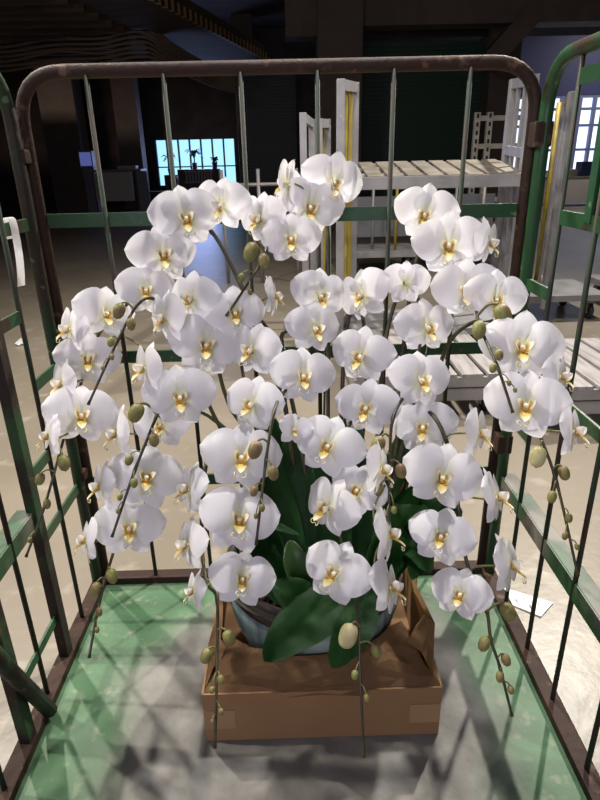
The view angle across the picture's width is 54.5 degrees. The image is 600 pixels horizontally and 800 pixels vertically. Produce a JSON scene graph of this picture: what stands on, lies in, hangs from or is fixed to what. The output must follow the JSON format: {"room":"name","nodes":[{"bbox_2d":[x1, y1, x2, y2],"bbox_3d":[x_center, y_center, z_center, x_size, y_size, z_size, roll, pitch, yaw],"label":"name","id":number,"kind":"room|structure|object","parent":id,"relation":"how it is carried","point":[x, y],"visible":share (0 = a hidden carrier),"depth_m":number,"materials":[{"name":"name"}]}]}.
{"room":"warehouse","nodes":[
{"label":"warehouse","id":0,"kind":"room"},
{"bbox_2d":[33,64,89,213],"bbox_3d":[-6.816,-8.100,16.798,1.000,5.200,0.845,-2,22,-1],"label":"pillar","id":1,"kind":"structure","parent":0,"point":[60,102],"depth_m":16.60,"materials":[{"name":"wood"}]},
{"bbox_2d":[110,78,150,209],"bbox_3d":[-5.269,-8.603,17.945,0.700,5.200,0.600,-2,22,-1],"label":"pillar","id":2,"kind":"structure","parent":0,"point":[125,91],"depth_m":17.79,"materials":[{"name":"wood"}]},
{"bbox_2d":[0,0,264,64],"bbox_3d":[-6.334,-6.156,9.340,11.225,0.390,8.660,-2,22,-1],"label":"ceiling","id":3,"kind":"structure","parent":0,"point":[48,21],"depth_m":9.89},
{"bbox_2d":[0,31,236,92],"bbox_3d":[-3.588,-6.528,11.031,5.547,0.997,1.916,-10,24,-21],"label":"ceiling slats","id":4,"kind":"object","parent":3,"relation":"hanging from","point":[167,50],"visible":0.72,"depth_m":10.51,"materials":[{"name":"brown wood"}]},
{"bbox_2d":[149,0,267,58],"bbox_3d":[-1.842,-6.235,9.401,0.060,0.150,8.960,4,23,13],"label":"beam","id":5,"kind":"structure","parent":3,"relation":"attached to","point":[172,6],"depth_m":10.20,"materials":[{"name":"brown wood"}]},
{"bbox_2d":[190,0,284,28],"bbox_3d":[-1.285,-7.351,7.629,30.000,0.100,29.000,-2,22,-1],"label":"ceiling","id":6,"kind":"structure","parent":0,"point":[265,14],"depth_m":16.02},
{"bbox_2d":[363,0,599,72],"bbox_3d":[5.683,-7.526,10.806,9.100,2.470,0.550,-2,22,-1],"label":"ceiling beam","id":7,"kind":"structure","parent":6,"relation":"attached to","point":[517,18],"depth_m":10.70,"materials":[{"name":"wood"}]},
{"bbox_2d":[231,13,257,186],"bbox_3d":[-1.613,-8.550,17.610,0.550,5.200,0.600,-2,22,-1],"label":"trim","id":8,"kind":"structure","parent":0,"point":[243,22],"depth_m":16.99,"materials":[{"name":"wood"}]},
{"bbox_2d":[0,207,599,774],"bbox_3d":[-1.135,-1.690,7.778,30.000,0.100,33.000,-2,22,-1],"label":"floor","id":9,"kind":"structure","parent":0,"point":[81,257],"depth_m":2.84,"materials":[{"name":"concrete"}]},
{"bbox_2d":[15,338,22,344],"bbox_3d":[-2.217,-0.473,4.648,0.073,0.045,0.118,-2,22,-1],"label":"paper scrap","id":10,"kind":"object","parent":9,"relation":"on","point":[19,341],"visible":0.57,"depth_m":4.62,"materials":[{"name":"white paper"}]},
{"bbox_2d":[63,151,101,212],"bbox_3d":[-6.000,-6.030,16.299,0.810,1.710,0.761,-2,22,-1],"label":"tall cabinet","id":11,"kind":"object","parent":9,"relation":"on","point":[78,164],"visible":0.68,"depth_m":16.04,"materials":[{"name":"brown wood"}]},
{"bbox_2d":[89,169,149,212],"bbox_3d":[-4.793,-5.633,15.900,1.505,1.225,0.745,-2,22,-1],"label":"work table","id":12,"kind":"object","parent":9,"relation":"on","point":[118,186],"visible":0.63,"depth_m":15.49,"materials":[{"name":"grey"}]},
{"bbox_2d":[117,165,137,168],"bbox_3d":[-4.634,-6.255,15.674,0.500,0.090,0.300,-2,22,-1],"label":"parcel","id":13,"kind":"object","parent":12,"relation":"on","point":[130,166],"visible":0.86,"depth_m":15.54,"materials":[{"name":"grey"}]},
{"bbox_2d":[149,191,163,197],"bbox_3d":[-3.049,-6.069,17.726,3.000,0.580,0.500,-2,22,-1],"label":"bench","id":14,"kind":"object","parent":9,"relation":"on","point":[155,193],"visible":0.19,"depth_m":17.39,"materials":[{"name":"brown"}]},
{"bbox_2d":[164,175,178,190],"bbox_3d":[-4.272,-7.024,19.580,0.400,1.000,0.400,-2,22,-1],"label":"pedestal","id":15,"kind":"object","parent":9,"relation":"on","point":[167,178],"visible":0.21,"depth_m":19.30,"materials":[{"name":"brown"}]},
{"bbox_2d":[163,152,177,174],"bbox_3d":[-4.296,-7.808,19.270,0.577,0.686,0.333,-2,22,-1],"label":"potted palm","id":16,"kind":"object","parent":15,"relation":"on","point":[166,157],"visible":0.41,"depth_m":19.22,"materials":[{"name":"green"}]},
{"bbox_2d":[177,169,219,189],"bbox_3d":[-3.344,-7.116,19.543,1.350,1.160,0.535,-2,22,-1],"label":"crate","id":17,"kind":"object","parent":9,"relation":"on","point":[188,179],"visible":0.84,"depth_m":19.18,"materials":[{"name":"brown"}]},
{"bbox_2d":[183,148,202,168],"bbox_3d":[-3.501,-7.940,19.197,0.682,0.633,0.315,5,23,16],"label":"potted palm","id":18,"kind":"object","parent":17,"relation":"on","point":[193,152],"visible":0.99,"depth_m":19.13,"materials":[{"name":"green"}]},
{"bbox_2d":[191,163,196,168],"bbox_3d":[-3.489,-7.749,19.301,0.199,0.200,0.199,-2,22,-1],"label":"pot","id":19,"kind":"object","parent":18,"relation":"on","point":[194,165],"depth_m":19.24,"materials":[{"name":"brown ceramic"}]},
{"bbox_2d":[184,170,212,182],"bbox_3d":[-3.327,-7.348,19.182,0.950,0.390,0.040,-2,22,-1],"label":"grille","id":20,"kind":"object","parent":17,"relation":"attached to","point":[190,176],"depth_m":19.17,"materials":[{"name":"grey metal"}]},
{"bbox_2d":[209,156,218,168],"bbox_3d":[-2.836,-7.848,19.271,0.330,0.379,0.220,-2,22,-1],"label":"potted palm","id":21,"kind":"object","parent":17,"relation":"on","point":[214,164],"visible":1,"depth_m":19.22,"materials":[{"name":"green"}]},
{"bbox_2d":[211,162,216,168],"bbox_3d":[-2.829,-7.767,19.308,0.199,0.200,0.199,-2,22,-1],"label":"pot","id":22,"kind":"object","parent":21,"relation":"on","point":[214,164],"depth_m":19.24,"materials":[{"name":"brown ceramic"}]},
{"bbox_2d":[219,168,299,283],"bbox_3d":[-0.350,-1.954,6.606,1.040,1.240,0.040,-2,22,-1],"label":"handrail","id":23,"kind":"object","parent":9,"relation":"on","point":[258,184],"visible":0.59,"depth_m":6.59,"materials":[{"name":"metal"}]},
{"bbox_2d":[243,74,296,197],"bbox_3d":[-0.785,-6.595,14.967,1.400,3.514,0.040,-2,22,-1],"label":"roller shutter","id":24,"kind":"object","parent":9,"relation":"on","point":[278,119],"depth_m":14.79,"materials":[{"name":"grey metal"}]},
{"bbox_2d":[0,31,599,799],"bbox_3d":[-0.020,0.153,1.085,1.172,1.491,0.868,-2,22,-1],"label":"trolley","id":25,"kind":"object","parent":9,"relation":"on","point":[125,721],"visible":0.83,"depth_m":1.21,"materials":[{"name":"metal"}]},
{"bbox_2d":[3,217,24,286],"bbox_3d":[-0.580,-0.299,1.178,0.030,0.132,0.045,-2,22,-1],"label":"paper tag","id":26,"kind":"object","parent":25,"relation":"hanging from","point":[15,236],"visible":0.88,"depth_m":1.18,"materials":[{"name":"white paper"}]},
{"bbox_2d":[201,552,442,740],"bbox_3d":[0.046,0.487,1.362,0.489,0.260,0.462,-2,22,-1],"label":"cardboard box","id":27,"kind":"object","parent":25,"relation":"on","point":[293,696],"visible":0.56,"depth_m":1.17,"materials":[{"name":"cardboard"}]},
{"bbox_2d":[24,151,589,757],"bbox_3d":[-0.008,0.116,1.126,0.957,1.105,0.678,1,22,5],"label":"potted orchid","id":28,"kind":"object","parent":27,"relation":"in","point":[325,534],"visible":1,"depth_m":1.06,"materials":[{"name":"plant"}]},
{"bbox_2d":[299,112,330,305],"bbox_3d":[0.119,-1.350,4.594,0.276,1.620,0.500,-2,22,-1],"label":"cart","id":29,"kind":"object","parent":9,"relation":"on","point":[305,121],"visible":0.19,"depth_m":4.47,"materials":[{"name":"metal"}]},
{"bbox_2d":[347,189,415,270],"bbox_3d":[1.018,-2.167,7.304,0.880,1.050,0.700,-2,22,-1],"label":"tool cart","id":30,"kind":"object","parent":9,"relation":"on","point":[375,228],"visible":0.38,"depth_m":7.48,"materials":[{"name":"metal"}]},
{"bbox_2d":[342,327,497,410],"bbox_3d":[0.693,-0.187,3.524,0.830,0.250,0.920,-2,22,-1],"label":"flat dolly","id":31,"kind":"object","parent":9,"relation":"on","point":[473,369],"visible":0.31,"depth_m":3.11,"materials":[{"name":"wood"}]},
{"bbox_2d":[335,74,539,336],"bbox_3d":[0.883,-1.252,4.072,1.306,1.800,0.720,-2,22,-1],"label":"cart","id":32,"kind":"object","parent":9,"relation":"on","point":[502,174],"visible":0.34,"depth_m":3.90,"materials":[{"name":"metal"}]},
{"bbox_2d":[423,187,505,263],"bbox_3d":[2.066,-2.233,7.406,0.980,1.050,0.700,-2,22,-1],"label":"tool cart","id":33,"kind":"object","parent":9,"relation":"on","point":[485,198],"visible":0.07,"depth_m":7.59,"materials":[{"name":"metal"}]},
{"bbox_2d":[468,112,519,226],"bbox_3d":[2.596,-2.839,7.816,0.670,1.840,0.064,-2,22,-1],"label":"upright","id":34,"kind":"object","parent":9,"relation":"on","point":[489,118],"visible":0.27,"depth_m":7.56,"materials":[{"name":"beige paint"}]},
{"bbox_2d":[504,588,552,616],"bbox_3d":[0.706,0.636,1.826,0.151,0.005,0.081,11,25,27],"label":"paper slip","id":35,"kind":"object","parent":9,"relation":"on","point":[519,600],"visible":0.87,"depth_m":1.82,"materials":[{"name":"white paper"}]},
{"bbox_2d":[528,91,599,318],"bbox_3d":[2.179,-1.573,4.854,0.759,1.750,0.920,-2,22,-1],"label":"cart","id":36,"kind":"object","parent":9,"relation":"on","point":[564,291],"visible":0.38,"depth_m":4.93,"materials":[{"name":"beige paint"}]},
{"bbox_2d":[540,176,589,218],"bbox_3d":[6.043,-4.494,12.939,1.300,0.890,0.700,-2,22,-1],"label":"bench","id":37,"kind":"object","parent":9,"relation":"on","point":[570,177],"visible":0.15,"depth_m":12.72,"materials":[{"name":"beige paint"}]},
{"bbox_2d":[543,202,585,206],"bbox_3d":[6.047,-4.359,12.994,1.100,0.040,0.600,-2,22,-1],"label":"shelf","id":38,"kind":"object","parent":37,"relation":"attached to","point":[572,203],"depth_m":12.73,"materials":[{"name":"grey metal"}]},
{"bbox_2d":[569,169,577,175],"bbox_3d":[5.883,-4.968,12.743,0.220,0.144,0.300,-2,22,-1],"label":"storage bin","id":39,"kind":"object","parent":37,"relation":"on","point":[573,172],"visible":0.43,"depth_m":12.60,"materials":[{"name":"beige paint"}]},
{"bbox_2d":[575,161,591,175],"bbox_3d":[6.181,-5.045,12.718,0.220,0.292,0.300,-2,22,-1],"label":"storage bin","id":40,"kind":"object","parent":37,"relation":"on","point":[584,168],"visible":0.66,"depth_m":12.60,"materials":[{"name":"blue"}]},
{"bbox_2d":[540,338,599,413],"bbox_3d":[2.010,-0.121,3.287,1.685,0.250,0.820,-2,22,-1],"label":"flat dolly","id":41,"kind":"object","parent":9,"relation":"on","point":[584,396],"visible":0.15,"depth_m":3.03,"materials":[{"name":"wood"}]},
{"bbox_2d":[584,274,599,289],"bbox_3d":[3.028,-1.011,5.440,0.500,0.230,0.600,-2,22,-1],"label":"hand dolly","id":42,"kind":"object","parent":9,"relation":"on","point":[595,278],"visible":0.47,"depth_m":5.53,"materials":[{"name":"metal"}]},
{"bbox_2d":[0,26,599,209],"bbox_3d":[-0.950,-9.285,19.376,29.000,5.200,0.200,-2,22,-1],"label":"wall","id":43,"kind":"structure","parent":0,"point":[197,109],"depth_m":19.15,"materials":[{"name":"black"}]},
{"bbox_2d":[154,137,236,186],"bbox_3d":[-3.513,-8.081,19.824,2.710,1.500,0.140,-2,22,-1],"label":"window","id":44,"kind":"structure","parent":43,"relation":"in","point":[223,148],"depth_m":19.77,"materials":[{"name":"blue"}]},
{"bbox_2d":[315,0,363,229],"bbox_3d":[0.745,-6.046,11.335,0.840,5.200,0.800,-2,22,-1],"label":"trim","id":45,"kind":"structure","parent":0,"point":[339,22],"depth_m":10.70,"materials":[{"name":"wood"}]},
{"bbox_2d":[285,0,316,41],"bbox_3d":[0.009,-7.601,10.686,0.600,1.700,0.500,-2,22,-1],"label":"trim","id":46,"kind":"structure","parent":45,"relation":"attached to","point":[300,15],"depth_m":10.68,"materials":[{"name":"wood"}]},
{"bbox_2d":[363,29,487,40],"bbox_3d":[2.455,-8.174,11.691,2.800,1.600,0.300,-2,22,-1],"label":"wall","id":47,"kind":"structure","parent":0,"point":[454,33],"depth_m":11.84,"materials":[{"name":"black"}]},
{"bbox_2d":[360,41,485,196],"bbox_3d":[2.512,-5.721,12.637,2.800,3.514,0.040,-2,22,-1],"label":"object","id":48,"kind":"structure","parent":47,"relation":"in","point":[422,141],"depth_m":12.41,"materials":[{"name":"green"}]},
{"bbox_2d":[474,28,522,220],"bbox_3d":[4.147,-6.477,12.201,0.600,5.200,0.600,-2,22,-1],"label":"trim","id":49,"kind":"structure","parent":47,"relation":"attached to","point":[495,84],"depth_m":12.04,"materials":[{"name":"wood"}]},
{"bbox_2d":[478,35,599,95],"bbox_3d":[9.027,-8.322,14.466,9.200,1.300,0.200,-2,22,-1],"label":"wall","id":50,"kind":"structure","parent":0,"point":[539,53],"depth_m":14.29,"materials":[{"name":"blue"}]},
{"bbox_2d":[478,95,599,172],"bbox_3d":[9.046,-6.879,15.018,9.230,1.810,0.155,-2,22,-1],"label":"window","id":51,"kind":"structure","parent":50,"relation":"in","point":[589,105],"depth_m":14.94,"materials":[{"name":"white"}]},
{"bbox_2d":[509,173,588,208],"bbox_3d":[9.089,-5.637,15.560,9.200,0.900,0.200,-2,22,-1],"label":"wall","id":52,"kind":"structure","parent":0,"point":[577,190],"depth_m":15.46,"materials":[{"name":"grey paint"}]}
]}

